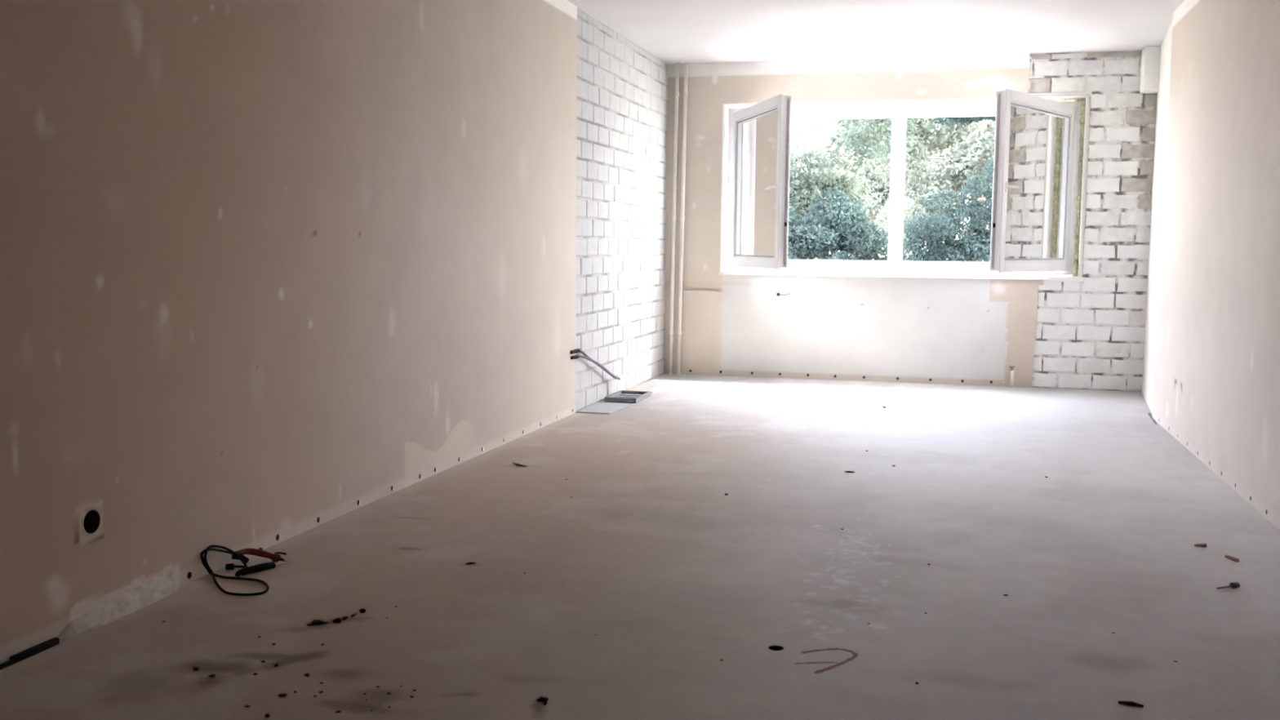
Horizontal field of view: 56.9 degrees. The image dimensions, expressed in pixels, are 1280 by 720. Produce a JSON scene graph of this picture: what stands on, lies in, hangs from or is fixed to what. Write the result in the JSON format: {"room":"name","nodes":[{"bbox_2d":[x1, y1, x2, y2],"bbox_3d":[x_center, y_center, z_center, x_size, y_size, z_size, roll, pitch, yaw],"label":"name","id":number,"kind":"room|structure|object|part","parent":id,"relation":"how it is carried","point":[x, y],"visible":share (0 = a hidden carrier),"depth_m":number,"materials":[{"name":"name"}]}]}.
{"room":"construction site","nodes":[
{"label":"construction site","id":0,"kind":"room"},
{"bbox_2d":[0,0,667,664],"bbox_3d":[-1.313,-0.653,4.599,0.338,2.550,11.491,2,6,15],"label":"wall","id":1,"kind":"structure","parent":0,"point":[269,269],"depth_m":4.22,"materials":[{"name":"paint"}]},
{"bbox_2d":[569,348,620,379],"bbox_3d":[-0.286,0.041,7.916,0.033,0.294,0.973,2,6,18],"label":"cable","id":2,"kind":"object","parent":1,"relation":"attached to","point":[584,355],"visible":1,"depth_m":7.68,"materials":[{"name":"grey plastic"}]},
{"bbox_2d":[0,373,1279,719],"bbox_3d":[0.591,0.841,4.161,4.333,0.301,11.751,2,6,15],"label":"floor","id":3,"kind":"structure","parent":0,"point":[674,575],"depth_m":3.78,"materials":[{"name":"grey concrete"}]},
{"bbox_2d":[0,637,59,670],"bbox_3d":[-1.611,0.771,3.049,0.019,0.018,0.290,2,6,15],"label":"strip","id":4,"kind":"object","parent":3,"relation":"on","point":[46,645],"visible":1,"depth_m":3.09,"materials":[{"name":"black plastic"}]},
{"bbox_2d":[200,545,293,595],"bbox_3d":[-1.265,0.658,3.828,0.298,0.097,0.390,2,6,15],"label":"lead","id":5,"kind":"object","parent":3,"relation":"on","point":[237,555],"visible":1,"depth_m":3.89,"materials":[{"name":"black rubber"}]},
{"bbox_3d":[-1.301,0.657,4.000,0.137,0.036,0.061,-1,6,-11],"label":"probe handle","id":6,"kind":"part","parent":5,"relation":"part of","materials":[{"name":"red plastic"}]},
{"bbox_3d":[-1.266,0.687,3.884,0.026,0.025,0.135,6,8,43],"label":"probe handle","id":7,"kind":"part","parent":5,"relation":"part of","materials":[{"name":"black plastic"}]},
{"bbox_2d":[274,551,286,555],"bbox_3d":[-1.250,0.673,4.107,0.043,0.008,0.011,2,6,15],"label":"screw","id":8,"kind":"object","parent":3,"relation":"on","point":[277,553],"visible":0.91,"depth_m":4.11,"materials":[{"name":"silver metal"}]},
{"bbox_2d":[278,693,286,697],"bbox_3d":[-0.858,0.805,2.833,0.022,0.008,0.016,1,6,2],"label":"crumb","id":9,"kind":"object","parent":3,"relation":"on","point":[283,695],"visible":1,"depth_m":2.83,"materials":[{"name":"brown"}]},
{"bbox_2d":[306,619,327,626],"bbox_3d":[-0.920,0.750,3.368,0.058,0.010,0.028,0,6,-2],"label":"clump","id":10,"kind":"object","parent":3,"relation":"on","point":[315,622],"visible":1,"depth_m":3.37,"materials":[{"name":"brown soil"}]},
{"bbox_2d":[333,608,365,622],"bbox_3d":[-0.843,0.742,3.443,0.029,0.012,0.135,3,6,25],"label":"clump","id":11,"kind":"object","parent":3,"relation":"on","point":[362,611],"visible":1,"depth_m":3.41,"materials":[{"name":"black soil"}]},
{"bbox_2d":[512,462,526,466],"bbox_3d":[-0.598,0.512,5.783,0.022,0.012,0.116,-4,7,-41],"label":"wood splinter","id":12,"kind":"object","parent":3,"relation":"on","point":[515,464],"visible":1,"depth_m":5.77,"materials":[{"name":"brown"}]},
{"bbox_2d":[537,696,548,705],"bbox_3d":[-0.228,0.812,2.816,0.024,0.009,0.040,-3,7,-35],"label":"clump","id":13,"kind":"object","parent":3,"relation":"on","point":[544,700],"visible":1,"depth_m":2.82,"materials":[{"name":"black soil"}]},
{"bbox_2d":[576,402,633,413],"bbox_3d":[-0.226,0.319,7.781,0.260,0.008,0.450,2,6,15],"label":"tile","id":14,"kind":"object","parent":3,"relation":"on","point":[597,407],"visible":1,"depth_m":7.75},
{"bbox_2d":[604,390,650,403],"bbox_3d":[-0.084,0.257,8.282,0.225,0.034,0.400,2,6,15],"label":"tray","id":15,"kind":"object","parent":3,"relation":"on","point":[621,396],"visible":1,"depth_m":8.23,"materials":[{"name":"grey plastic"}]},
{"bbox_2d":[642,386,666,393],"bbox_3d":[0.109,0.223,8.763,0.104,0.010,0.317,3,6,24],"label":"board offcut","id":16,"kind":"object","parent":3,"relation":"on","point":[655,389],"visible":0.79,"depth_m":8.74,"materials":[{"name":"white"}]},
{"bbox_2d":[1008,365,1014,387],"bbox_3d":[2.888,0.129,9.180,0.041,0.168,0.025,2,6,15],"label":"pipe stub","id":17,"kind":"object","parent":3,"relation":"on","point":[1011,366],"visible":1,"depth_m":9.17,"materials":[{"name":"white metal"}]},
{"bbox_2d":[1118,701,1143,707],"bbox_3d":[1.177,0.823,2.830,0.057,0.011,0.012,3,6,25],"label":"wood splinter","id":18,"kind":"object","parent":3,"relation":"on","point":[1128,703],"visible":1,"depth_m":2.83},
{"bbox_2d":[1147,412,1156,424],"bbox_3d":[3.280,0.374,7.555,0.017,0.019,0.460,2,6,18],"label":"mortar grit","id":19,"kind":"object","parent":3,"relation":"on","point":[1148,413],"visible":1,"depth_m":7.56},
{"bbox_2d":[1194,543,1206,547],"bbox_3d":[2.059,0.681,4.337,0.041,0.016,0.015,1,6,8],"label":"chip","id":20,"kind":"object","parent":3,"relation":"on","point":[1198,544],"visible":1,"depth_m":4.33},
{"bbox_2d":[1216,582,1239,589],"bbox_3d":[1.898,0.730,3.806,0.085,0.022,0.022,-2,6,-24],"label":"plug","id":21,"kind":"object","parent":3,"relation":"on","point":[1233,584],"visible":1,"depth_m":3.81,"materials":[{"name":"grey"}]},
{"bbox_2d":[1225,555,1239,562],"bbox_3d":[2.086,0.699,4.159,0.015,0.016,0.061,0,6,-9],"label":"chip","id":22,"kind":"object","parent":3,"relation":"on","point":[1237,560],"visible":1,"depth_m":4.15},
{"bbox_2d":[567,0,1184,64],"bbox_3d":[0.618,-1.970,3.881,4.333,0.250,11.751,2,6,15],"label":"ceiling","id":23,"kind":"structure","parent":0,"point":[673,32],"depth_m":7.90,"materials":[{"name":"paint"}]},
{"bbox_2d":[663,50,1156,391],"bbox_3d":[2.071,-1.107,9.495,4.333,2.550,0.366,2,6,15],"label":"wall","id":24,"kind":"structure","parent":0,"point":[1088,333],"depth_m":9.29,"materials":[{"name":"paint"}]},
{"bbox_2d":[667,62,679,374],"bbox_3d":[0.281,-1.150,9.750,0.069,2.550,0.079,2,6,15],"label":"pipe","id":25,"kind":"object","parent":24,"relation":"attached to","point":[677,84],"visible":1,"depth_m":9.72,"materials":[{"name":"metal"}]},
{"bbox_2d":[675,62,688,374],"bbox_3d":[0.349,-1.147,9.732,0.071,2.550,0.079,2,6,15],"label":"pipe","id":26,"kind":"object","parent":24,"relation":"attached to","point":[686,68],"visible":1,"depth_m":9.70,"materials":[{"name":"metal"}]},
{"bbox_2d":[719,88,1085,280],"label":"window","id":27,"kind":"structure","parent":24,"relation":"in","point":[1038,142],"depth_m":9.00,"materials":[{"name":"white plastic"}]},
{"bbox_3d":[0.926,-1.343,9.131,0.024,1.086,1.122,-1,6,-11],"label":"pane","id":28,"kind":"part","parent":27,"relation":"part of","materials":[{"name":"clear glass"}]},
{"bbox_3d":[0.944,-1.253,8.582,0.053,0.070,0.148,-3,7,-30],"label":"handle","id":29,"kind":"part","parent":27,"relation":"part of","materials":[{"name":"white plastic"}]},
{"bbox_3d":[2.026,-0.674,9.419,2.798,0.026,0.175,2,6,15],"label":"sill","id":30,"kind":"part","parent":27,"relation":"part of","materials":[{"name":"white plastic"}]},
{"bbox_3d":[2.086,-0.695,9.669,2.787,0.040,0.220,2,6,15],"label":"sill","id":31,"kind":"part","parent":27,"relation":"part of","materials":[{"name":"white plastic"}]},
{"bbox_3d":[2.586,-1.194,8.145,0.148,0.070,0.053,-3,7,-30],"label":"handle","id":32,"kind":"part","parent":27,"relation":"part of","materials":[{"name":"white plastic"}]},
{"bbox_3d":[2.874,-1.273,8.614,0.024,1.086,1.122,5,7,40],"label":"pane","id":33,"kind":"part","parent":27,"relation":"part of","materials":[{"name":"clear glass"}]},
{"bbox_2d":[1141,0,1279,530],"bbox_3d":[2.465,-0.503,3.456,0.446,2.550,11.211,2,6,15],"label":"wall","id":34,"kind":"structure","parent":0,"point":[1211,375],"depth_m":5.85,"materials":[{"name":"paint"}]},
{"bbox_2d":[1139,45,1160,93],"bbox_3d":[3.769,-2.130,8.675,0.143,0.320,0.164,2,6,15],"label":"trim","id":35,"kind":"structure","parent":34,"relation":"attached to","point":[1150,55],"depth_m":8.61,"materials":[{"name":"white paint"}]},
{"label":"outside","id":36,"kind":"structure","parent":0,"visible":0},
{"bbox_3d":[10.440,-2.098,39.206,60.000,1.400,60.000,2,6,15],"label":"ground","id":37,"kind":"structure","parent":36,"visible":0},
{"bbox_2d":[756,186,888,271],"bbox_3d":[2.119,-0.704,14.729,2.044,2.944,1.559,0,6,-8],"label":"shrub","id":38,"kind":"object","parent":37,"relation":"on","point":[848,233],"visible":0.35,"depth_m":14.47,"materials":[{"name":"green plant"}]},
{"bbox_2d":[732,120,918,270],"bbox_3d":[2.518,-4.240,26.603,7.848,7.407,3.419,2,6,15],"label":"broadleaf tree","id":39,"kind":"object","parent":37,"relation":"on","point":[884,211],"visible":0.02,"depth_m":26.51,"materials":[{"name":"green plant"}]},
{"bbox_2d":[728,117,957,272],"bbox_3d":[2.592,-2.819,17.765,5.041,6.529,2.050,2,6,15],"label":"broadleaf tree","id":40,"kind":"object","parent":37,"relation":"on","point":[812,184],"visible":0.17,"depth_m":17.59,"materials":[{"name":"green plant"}]},
{"bbox_2d":[789,117,1007,274],"bbox_3d":[6.194,-3.285,21.405,7.270,6.606,2.547,2,6,15],"label":"broadleaf tree","id":41,"kind":"object","parent":37,"relation":"on","point":[966,157],"visible":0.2,"depth_m":21.24,"materials":[{"name":"green plant"}]},
{"bbox_2d":[790,119,1046,275],"bbox_3d":[5.913,-3.410,29.913,13.793,9.622,3.873,2,6,13],"label":"broadleaf tree","id":42,"kind":"object","parent":37,"relation":"on","point":[882,191],"visible":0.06,"depth_m":29.53,"materials":[{"name":"green plant"}]},
{"bbox_2d":[888,116,1071,275],"bbox_3d":[4.913,-1.974,13.677,4.083,5.700,1.318,2,6,15],"label":"shrub","id":43,"kind":"object","parent":37,"relation":"on","point":[977,246],"visible":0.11,"depth_m":13.81,"materials":[{"name":"green plant"}]}
]}

